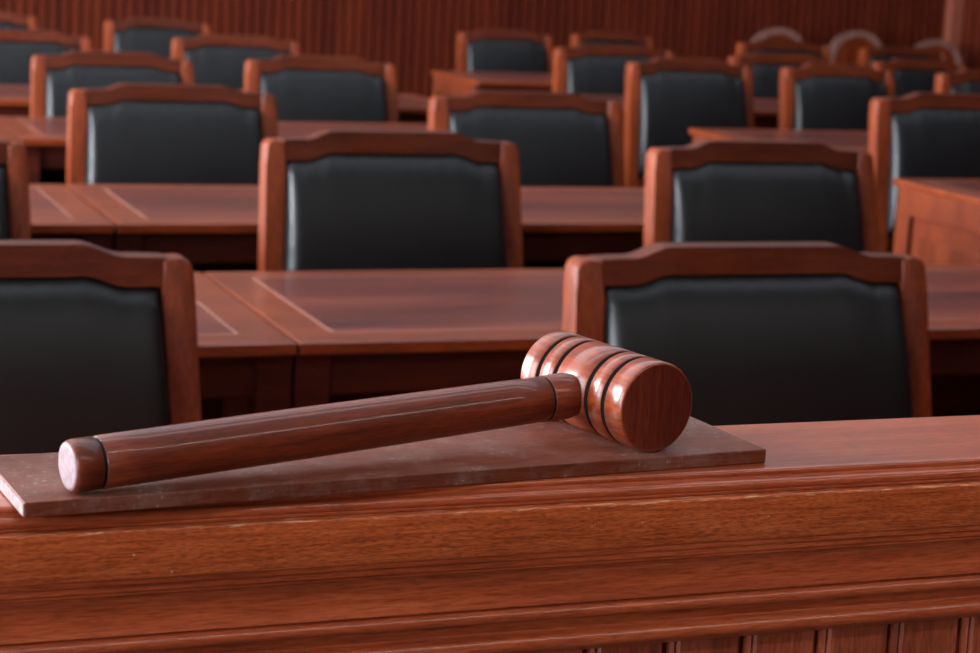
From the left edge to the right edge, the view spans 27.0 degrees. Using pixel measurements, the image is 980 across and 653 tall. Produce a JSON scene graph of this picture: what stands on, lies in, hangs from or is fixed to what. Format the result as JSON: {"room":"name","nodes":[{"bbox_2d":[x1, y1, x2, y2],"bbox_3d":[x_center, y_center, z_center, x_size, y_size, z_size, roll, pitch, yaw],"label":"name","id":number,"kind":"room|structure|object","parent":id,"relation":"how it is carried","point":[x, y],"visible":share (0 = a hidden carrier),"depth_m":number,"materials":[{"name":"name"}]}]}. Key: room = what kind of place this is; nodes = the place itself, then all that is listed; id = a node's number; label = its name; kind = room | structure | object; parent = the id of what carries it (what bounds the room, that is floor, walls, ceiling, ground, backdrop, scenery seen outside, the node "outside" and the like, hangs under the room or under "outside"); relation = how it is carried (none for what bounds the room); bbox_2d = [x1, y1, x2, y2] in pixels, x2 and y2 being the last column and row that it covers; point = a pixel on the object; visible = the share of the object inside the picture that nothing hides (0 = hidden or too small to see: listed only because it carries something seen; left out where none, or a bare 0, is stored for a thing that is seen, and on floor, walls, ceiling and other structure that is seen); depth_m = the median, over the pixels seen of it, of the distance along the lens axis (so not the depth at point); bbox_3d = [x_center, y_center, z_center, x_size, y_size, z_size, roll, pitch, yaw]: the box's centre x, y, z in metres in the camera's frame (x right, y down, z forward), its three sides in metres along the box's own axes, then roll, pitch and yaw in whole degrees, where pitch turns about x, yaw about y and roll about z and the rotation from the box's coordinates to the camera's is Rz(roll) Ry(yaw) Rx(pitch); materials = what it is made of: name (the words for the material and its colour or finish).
{"room":"courtroom","nodes":[
{"label":"courtroom","id":0,"kind":"room"},
{"bbox_2d":[0,0,946,98],"bbox_3d":[-2.574,-2.233,13.330,13.215,1.900,0.120,-1,11,-21],"label":"wall","id":1,"kind":"structure","parent":0,"point":[418,37],"depth_m":14.23,"materials":[{"name":"brown wood"}]},
{"bbox_2d":[943,0,964,52],"bbox_3d":[3.539,-2.338,15.566,0.115,1.900,0.079,-1,11,-21],"label":"trim","id":2,"kind":"structure","parent":1,"relation":"attached to","point":[954,13],"depth_m":15.54,"materials":[{"name":"brown wood"}]},
{"bbox_2d":[960,0,979,68],"bbox_3d":[6.887,-1.864,7.196,0.120,4.400,18.000,-1,11,-21],"label":"wall","id":3,"kind":"structure","parent":0,"point":[970,38],"depth_m":15.47,"materials":[{"name":"brown wood"}]},
{"bbox_3d":[0.574,0.471,5.236,13.600,0.100,18.400,-1,11,-21],"label":"floor","id":4,"kind":"structure","parent":0,"visible":0},
{"bbox_2d":[0,124,19,141],"bbox_3d":[-2.299,-0.200,5.710,1.838,0.750,0.640,-1,11,-21],"label":"desk","id":5,"kind":"object","parent":4,"relation":"on","point":[5,134],"visible":0.05,"depth_m":5.73,"materials":[{"name":"brown wood"}]},
{"bbox_2d":[0,140,30,239],"bbox_3d":[-1.067,0.140,3.716,0.525,0.945,0.557,-1,11,-21],"label":"chair","id":6,"kind":"object","parent":4,"relation":"on","point":[15,221],"visible":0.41,"depth_m":3.92,"materials":[{"name":"brown wood"}]},
{"bbox_2d":[0,164,10,239],"bbox_3d":[-1.126,-0.130,3.854,0.450,0.384,0.139,-1,11,-21],"label":"cushion","id":7,"kind":"object","parent":6,"relation":"on","point":[5,169],"depth_m":3.90,"materials":[{"name":"black leather"}]},
{"bbox_2d":[0,11,37,29],"bbox_3d":[-2.277,-0.953,9.247,0.525,0.925,0.557,-1,11,-21],"label":"chair","id":8,"kind":"object","parent":4,"relation":"on","point":[8,20],"visible":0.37,"depth_m":9.43,"materials":[{"name":"brown wood"}]},
{"bbox_2d":[0,21,27,29],"bbox_3d":[-2.336,-1.218,9.386,0.450,0.376,0.139,-1,11,-21],"label":"cushion","id":9,"kind":"object","parent":8,"relation":"on","point":[23,25],"depth_m":9.42,"materials":[{"name":"black leather"}]},
{"bbox_2d":[0,29,91,84],"bbox_3d":[-1.807,-0.681,7.956,0.598,0.916,0.557,-1,11,-21],"label":"chair","id":10,"kind":"object","parent":4,"relation":"on","point":[18,47],"visible":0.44,"depth_m":8.08,"materials":[{"name":"black leather"}]},
{"bbox_2d":[0,40,79,84],"bbox_3d":[-1.866,-0.944,8.095,0.513,0.373,0.139,-1,11,-21],"label":"cushion","id":11,"kind":"object","parent":10,"relation":"on","point":[16,56],"depth_m":8.06,"materials":[{"name":"black leather"}]},
{"bbox_2d":[29,184,114,250],"bbox_3d":[-1.752,0.116,4.185,1.836,0.750,0.640,-1,11,-21],"label":"desk","id":12,"kind":"object","parent":4,"relation":"on","point":[56,212],"visible":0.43,"depth_m":4.19,"materials":[{"name":"brown wood"}]},
{"bbox_2d":[0,240,200,454],"bbox_3d":[-0.625,0.389,2.574,0.619,0.922,0.557,-1,11,-21],"label":"chair","id":13,"kind":"object","parent":4,"relation":"on","point":[95,340],"visible":0.59,"depth_m":2.73,"materials":[{"name":"black leather"}]},
{"bbox_2d":[30,50,193,117],"bbox_3d":[-1.192,-0.413,6.666,0.556,0.928,0.557,-1,11,-21],"label":"chair","id":14,"kind":"object","parent":4,"relation":"on","point":[53,77],"visible":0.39,"depth_m":6.75,"materials":[{"name":"black leather"}]},
{"bbox_2d":[44,64,180,117],"bbox_3d":[-1.251,-0.678,6.805,0.477,0.378,0.139,-1,11,-21],"label":"cushion","id":15,"kind":"object","parent":14,"relation":"on","point":[59,79],"depth_m":6.75,"materials":[{"name":"black leather"}]},
{"bbox_2d":[103,17,210,57],"bbox_3d":[-1.512,-0.965,9.541,0.525,0.918,0.557,-1,11,-21],"label":"chair","id":16,"kind":"object","parent":4,"relation":"on","point":[131,34],"visible":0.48,"depth_m":9.63,"materials":[{"name":"black leather"}]},
{"bbox_2d":[113,27,201,57],"bbox_3d":[-1.570,-1.228,9.680,0.450,0.373,0.139,-1,11,-21],"label":"cushion","id":17,"kind":"object","parent":16,"relation":"on","point":[155,40],"depth_m":9.63,"materials":[{"name":"black leather"}]},
{"bbox_2d":[66,83,277,186],"bbox_3d":[-0.815,-0.176,5.540,0.603,0.917,0.557,-1,11,-21],"label":"chair","id":18,"kind":"object","parent":4,"relation":"on","point":[120,133],"visible":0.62,"depth_m":5.63,"materials":[{"name":"black leather"}]},
{"bbox_2d":[84,99,262,184],"bbox_3d":[-0.874,-0.439,5.679,0.518,0.373,0.139,-1,11,-21],"label":"cushion","id":19,"kind":"object","parent":18,"relation":"on","point":[127,141],"depth_m":5.63,"materials":[{"name":"black leather"}]},
{"bbox_2d":[0,116,427,185],"bbox_3d":[-0.580,-0.235,6.368,1.836,0.750,0.640,-1,11,-21],"label":"desk","id":20,"kind":"object","parent":4,"relation":"on","point":[44,139],"visible":0.16,"depth_m":6.00,"materials":[{"name":"brown wood"}]},
{"bbox_2d":[0,85,429,123],"bbox_3d":[-1.043,-0.470,7.495,1.786,0.750,0.640,-1,11,-21],"label":"desk","id":21,"kind":"object","parent":4,"relation":"on","point":[15,100],"visible":0.12,"depth_m":7.36,"materials":[{"name":"brown wood"}]},
{"bbox_2d":[171,34,300,89],"bbox_3d":[-0.980,-0.701,8.272,0.556,0.922,0.557,-1,11,-21],"label":"chair","id":22,"kind":"object","parent":4,"relation":"on","point":[216,59],"visible":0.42,"depth_m":8.36,"materials":[{"name":"black leather"}]},
{"bbox_2d":[184,45,289,89],"bbox_3d":[-1.038,-0.965,8.412,0.477,0.375,0.139,-1,11,-21],"label":"cushion","id":23,"kind":"object","parent":22,"relation":"on","point":[224,65],"depth_m":8.35,"materials":[{"name":"black leather"}]},
{"bbox_2d":[194,272,296,420],"bbox_3d":[-1.277,0.349,3.074,1.838,0.750,0.640,-1,11,-21],"label":"desk","id":24,"kind":"object","parent":4,"relation":"on","point":[245,362],"visible":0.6,"depth_m":3.06,"materials":[{"name":"brown wood"}]},
{"bbox_2d":[244,55,397,122],"bbox_3d":[-0.518,-0.429,6.924,0.556,0.934,0.557,-1,11,-21],"label":"chair","id":25,"kind":"object","parent":4,"relation":"on","point":[305,88],"visible":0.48,"depth_m":7.03,"materials":[{"name":"black leather"}]},
{"bbox_2d":[259,68,387,122],"bbox_3d":[-0.577,-0.697,7.062,0.477,0.380,0.139,-1,11,-21],"label":"cushion","id":26,"kind":"object","parent":25,"relation":"on","point":[355,95],"depth_m":7.03,"materials":[{"name":"black leather"}]},
{"bbox_2d":[67,184,644,273],"bbox_3d":[-0.088,0.082,4.822,1.716,0.750,0.640,-1,11,-21],"label":"desk","id":27,"kind":"object","parent":4,"relation":"on","point":[215,228],"visible":0.15,"depth_m":4.54,"materials":[{"name":"brown wood"}]},
{"bbox_2d":[258,129,522,270],"bbox_3d":[-0.136,0.115,4.071,0.572,0.958,0.557,-1,11,-21],"label":"chair","id":28,"kind":"object","parent":4,"relation":"on","point":[330,199],"visible":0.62,"depth_m":4.16,"materials":[{"name":"black leather"}]},
{"bbox_2d":[0,415,979,652],"bbox_3d":[0.207,0.586,1.447,4.000,1.036,0.128,-1,11,-21],"label":"bench","id":29,"kind":"object","parent":4,"relation":"on","point":[849,536],"visible":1,"depth_m":1.23,"materials":[{"name":"brown wood"}]},
{"bbox_2d":[0,416,765,517],"bbox_3d":[-0.059,0.081,1.234,0.470,0.008,0.101,-2,12,-26],"label":"block","id":30,"kind":"object","parent":29,"relation":"on","point":[33,483],"visible":0.77,"depth_m":1.20,"materials":[{"name":"brown wood"}]},
{"bbox_2d":[58,331,691,492],"bbox_3d":[-0.066,0.051,1.211,0.393,0.057,0.108,-4,13,-34],"label":"gavel","id":31,"kind":"object","parent":30,"relation":"on","point":[640,402],"visible":1,"depth_m":1.22,"materials":[{"name":"brown wood"}]},
{"bbox_2d":[431,70,552,95],"bbox_3d":[0.666,-0.788,9.653,1.818,0.750,0.640,-1,11,-21],"label":"desk","id":32,"kind":"object","parent":4,"relation":"on","point":[445,83],"visible":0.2,"depth_m":9.23,"materials":[{"name":"brown wood"}]},
{"bbox_2d":[456,29,552,73],"bbox_3d":[0.143,-1.004,10.196,0.525,0.920,0.557,-1,11,-21],"label":"chair","id":33,"kind":"object","parent":4,"relation":"on","point":[481,50],"visible":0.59,"depth_m":10.29,"materials":[{"name":"black leather"}]},
{"bbox_2d":[466,38,547,73],"bbox_3d":[0.085,-1.267,10.335,0.450,0.374,0.139,-1,11,-21],"label":"cushion","id":34,"kind":"object","parent":33,"relation":"on","point":[513,55],"depth_m":10.29,"materials":[{"name":"black leather"}]},
{"bbox_2d":[428,90,624,186],"bbox_3d":[0.177,-0.198,5.919,0.630,0.920,0.557,-1,11,-21],"label":"chair","id":35,"kind":"object","parent":4,"relation":"on","point":[561,139],"visible":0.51,"depth_m":6.04,"materials":[{"name":"black leather"}]},
{"bbox_2d":[203,265,979,421],"bbox_3d":[0.441,0.314,3.732,1.836,0.750,0.640,-1,11,-21],"label":"desk","id":36,"kind":"object","parent":4,"relation":"on","point":[361,334],"visible":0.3,"depth_m":3.37,"materials":[{"name":"brown wood"}]},
{"bbox_2d":[571,31,652,48],"bbox_3d":[0.780,-1.238,11.737,0.525,0.875,0.557,-1,11,-21],"label":"chair","id":37,"kind":"object","parent":4,"relation":"on","point":[592,37],"visible":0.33,"depth_m":11.86,"materials":[{"name":"brown wood"}]},
{"bbox_2d":[580,39,646,46],"bbox_3d":[0.720,-1.490,11.878,0.450,0.356,0.139,-1,11,-21],"label":"cushion","id":38,"kind":"object","parent":37,"relation":"on","point":[643,42],"depth_m":11.86,"materials":[{"name":"black leather"}]},
{"bbox_2d":[553,44,674,94],"bbox_3d":[0.613,-0.722,8.776,0.588,0.939,0.557,-1,11,-21],"label":"chair","id":39,"kind":"object","parent":4,"relation":"on","point":[594,69],"visible":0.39,"depth_m":8.84,"materials":[{"name":"black leather"}]},
{"bbox_2d":[566,54,651,94],"bbox_3d":[0.554,-0.990,8.914,0.504,0.382,0.139,-1,11,-21],"label":"cushion","id":40,"kind":"object","parent":39,"relation":"on","point":[594,74],"depth_m":8.84,"materials":[{"name":"black leather"}]},
{"bbox_2d":[578,94,778,175],"bbox_3d":[1.106,-0.552,8.518,1.818,0.750,0.640,-1,11,-21],"label":"desk","id":41,"kind":"object","parent":4,"relation":"on","point":[766,111],"visible":0.02,"depth_m":8.16,"materials":[{"name":"brown wood"}]},
{"bbox_2d":[624,57,753,187],"bbox_3d":[0.821,-0.492,7.560,0.535,0.958,0.557,-1,11,-21],"label":"chair","id":42,"kind":"object","parent":4,"relation":"on","point":[665,98],"visible":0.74,"depth_m":7.63,"materials":[{"name":"black leather"}]},
{"bbox_2d":[638,70,746,174],"bbox_3d":[0.762,-0.765,7.698,0.459,0.390,0.139,-1,11,-21],"label":"cushion","id":43,"kind":"object","parent":42,"relation":"on","point":[670,102],"depth_m":7.64,"materials":[{"name":"black leather"}]},
{"bbox_2d":[562,242,930,425],"bbox_3d":[0.471,0.368,3.016,0.635,0.911,0.557,-1,11,-21],"label":"chair","id":44,"kind":"object","parent":4,"relation":"on","point":[758,332],"visible":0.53,"depth_m":3.12,"materials":[{"name":"black leather"}]},
{"bbox_2d":[643,139,876,251],"bbox_3d":[0.670,0.102,4.381,0.572,0.949,0.557,-1,11,-21],"label":"chair","id":45,"kind":"object","parent":4,"relation":"on","point":[703,190],"visible":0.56,"depth_m":4.47,"materials":[{"name":"black leather"}]},
{"bbox_2d":[670,161,864,251],"bbox_3d":[0.612,-0.168,4.519,0.491,0.386,0.139,-1,11,-21],"label":"cushion","id":46,"kind":"object","parent":45,"relation":"on","point":[711,201],"depth_m":4.47,"materials":[{"name":"black leather"}]},
{"bbox_2d":[750,27,802,42],"bbox_3d":[2.124,-1.679,14.495,0.480,0.860,0.490,-1,11,-21],"label":"chair","id":47,"kind":"object","parent":4,"relation":"on","point":[774,33],"visible":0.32,"depth_m":14.60,"materials":[{"name":"brown wood"}]},
{"bbox_2d":[727,52,837,98],"bbox_3d":[1.392,-0.731,9.076,0.566,0.925,0.557,-1,11,-21],"label":"chair","id":48,"kind":"object","parent":4,"relation":"on","point":[766,67],"visible":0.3,"depth_m":9.15,"materials":[{"name":"black leather"}]},
{"bbox_2d":[750,63,803,98],"bbox_3d":[1.333,-0.996,9.215,0.486,0.376,0.139,-1,11,-21],"label":"cushion","id":49,"kind":"object","parent":48,"relation":"on","point":[766,76],"depth_m":9.14,"materials":[{"name":"black leather"}]},
{"bbox_2d":[736,40,829,58],"bbox_3d":[1.637,-1.032,10.768,0.566,0.915,0.557,-1,11,-21],"label":"chair","id":50,"kind":"object","parent":4,"relation":"on","point":[759,46],"visible":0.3,"depth_m":10.89,"materials":[{"name":"brown wood"}]},
{"bbox_2d":[747,48,822,58],"bbox_3d":[1.578,-1.294,10.908,0.486,0.372,0.139,-1,11,-21],"label":"cushion","id":51,"kind":"object","parent":50,"relation":"on","point":[817,52],"depth_m":10.90,"materials":[{"name":"brown wood"}]},
{"bbox_2d":[689,128,892,252],"bbox_3d":[1.623,-0.282,7.223,1.788,0.750,0.640,-1,11,-21],"label":"desk","id":52,"kind":"object","parent":4,"relation":"on","point":[849,140],"visible":0.13,"depth_m":7.02,"materials":[{"name":"brown wood"}]},
{"bbox_2d":[778,63,894,130],"bbox_3d":[1.418,-0.503,7.790,0.504,0.955,0.557,-1,11,-21],"label":"chair","id":53,"kind":"object","parent":4,"relation":"on","point":[812,96],"visible":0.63,"depth_m":7.87,"materials":[{"name":"black leather"}]},
{"bbox_2d":[793,75,886,130],"bbox_3d":[1.360,-0.775,7.927,0.432,0.388,0.139,-1,11,-21],"label":"cushion","id":54,"kind":"object","parent":53,"relation":"on","point":[820,102],"depth_m":7.87,"materials":[{"name":"black leather"}]},
{"bbox_2d":[829,30,881,63],"bbox_3d":[2.731,-1.692,14.727,0.480,0.860,0.490,-1,11,-21],"label":"chair","id":55,"kind":"object","parent":4,"relation":"on","point":[845,47],"visible":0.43,"depth_m":14.83,"materials":[{"name":"brown wood"}]},
{"bbox_2d":[858,46,948,67],"bbox_3d":[2.337,-1.041,11.038,0.566,0.905,0.557,-1,11,-21],"label":"chair","id":56,"kind":"object","parent":4,"relation":"on","point":[867,57],"visible":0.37,"depth_m":11.14,"materials":[{"name":"brown wood"}]},
{"bbox_2d":[869,54,940,67],"bbox_3d":[2.278,-1.301,11.178,0.486,0.368,0.139,-1,11,-21],"label":"cushion","id":57,"kind":"object","parent":56,"relation":"on","point":[872,57],"depth_m":11.14,"materials":[{"name":"brown wood"}]},
{"bbox_2d":[872,58,965,96],"bbox_3d":[2.064,-0.742,9.334,0.504,0.920,0.557,-1,11,-21],"label":"chair","id":58,"kind":"object","parent":4,"relation":"on","point":[910,75],"visible":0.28,"depth_m":9.43,"materials":[{"name":"black leather"}]},
{"bbox_2d":[891,68,949,96],"bbox_3d":[2.005,-1.006,9.473,0.432,0.374,0.139,-1,11,-21],"label":"cushion","id":59,"kind":"object","parent":58,"relation":"on","point":[907,81],"depth_m":9.42,"materials":[{"name":"black leather"}]},
{"bbox_2d":[868,92,979,252],"bbox_3d":[1.557,-0.216,6.297,0.671,0.957,0.557,-1,11,-21],"label":"chair","id":60,"kind":"object","parent":4,"relation":"on","point":[916,135],"visible":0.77,"depth_m":6.33,"materials":[{"name":"black leather"}]},
{"bbox_2d":[887,108,979,233],"bbox_3d":[1.498,-0.489,6.434,0.576,0.389,0.139,-1,11,-21],"label":"cushion","id":61,"kind":"object","parent":60,"relation":"on","point":[923,143],"depth_m":6.34,"materials":[{"name":"black leather"}]},
{"bbox_2d":[893,178,979,264],"bbox_3d":[2.101,-0.011,5.913,1.843,0.750,0.640,-1,11,-21],"label":"desk","id":62,"kind":"object","parent":4,"relation":"on","point":[938,220],"visible":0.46,"depth_m":5.63,"materials":[{"name":"brown wood"}]},
{"bbox_2d":[914,39,961,64],"bbox_3d":[3.355,-1.684,14.971,0.480,0.817,0.490,-1,11,-21],"label":"chair","id":63,"kind":"object","parent":4,"relation":"on","point":[954,57],"visible":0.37,"depth_m":15.11,"materials":[{"name":"brown wood"}]},
{"bbox_2d":[934,69,979,93],"bbox_3d":[2.081,-0.514,8.044,0.525,0.950,0.557,-1,11,-21],"label":"chair","id":64,"kind":"object","parent":4,"relation":"on","point":[967,81],"visible":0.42,"depth_m":8.11,"materials":[{"name":"brown wood"}]},
{"bbox_2d":[949,81,979,93],"bbox_3d":[2.022,-0.785,8.182,0.450,0.386,0.139,-1,11,-21],"label":"cushion","id":65,"kind":"object","parent":64,"relation":"on","point":[968,87],"depth_m":8.11,"materials":[{"name":"black leather"}]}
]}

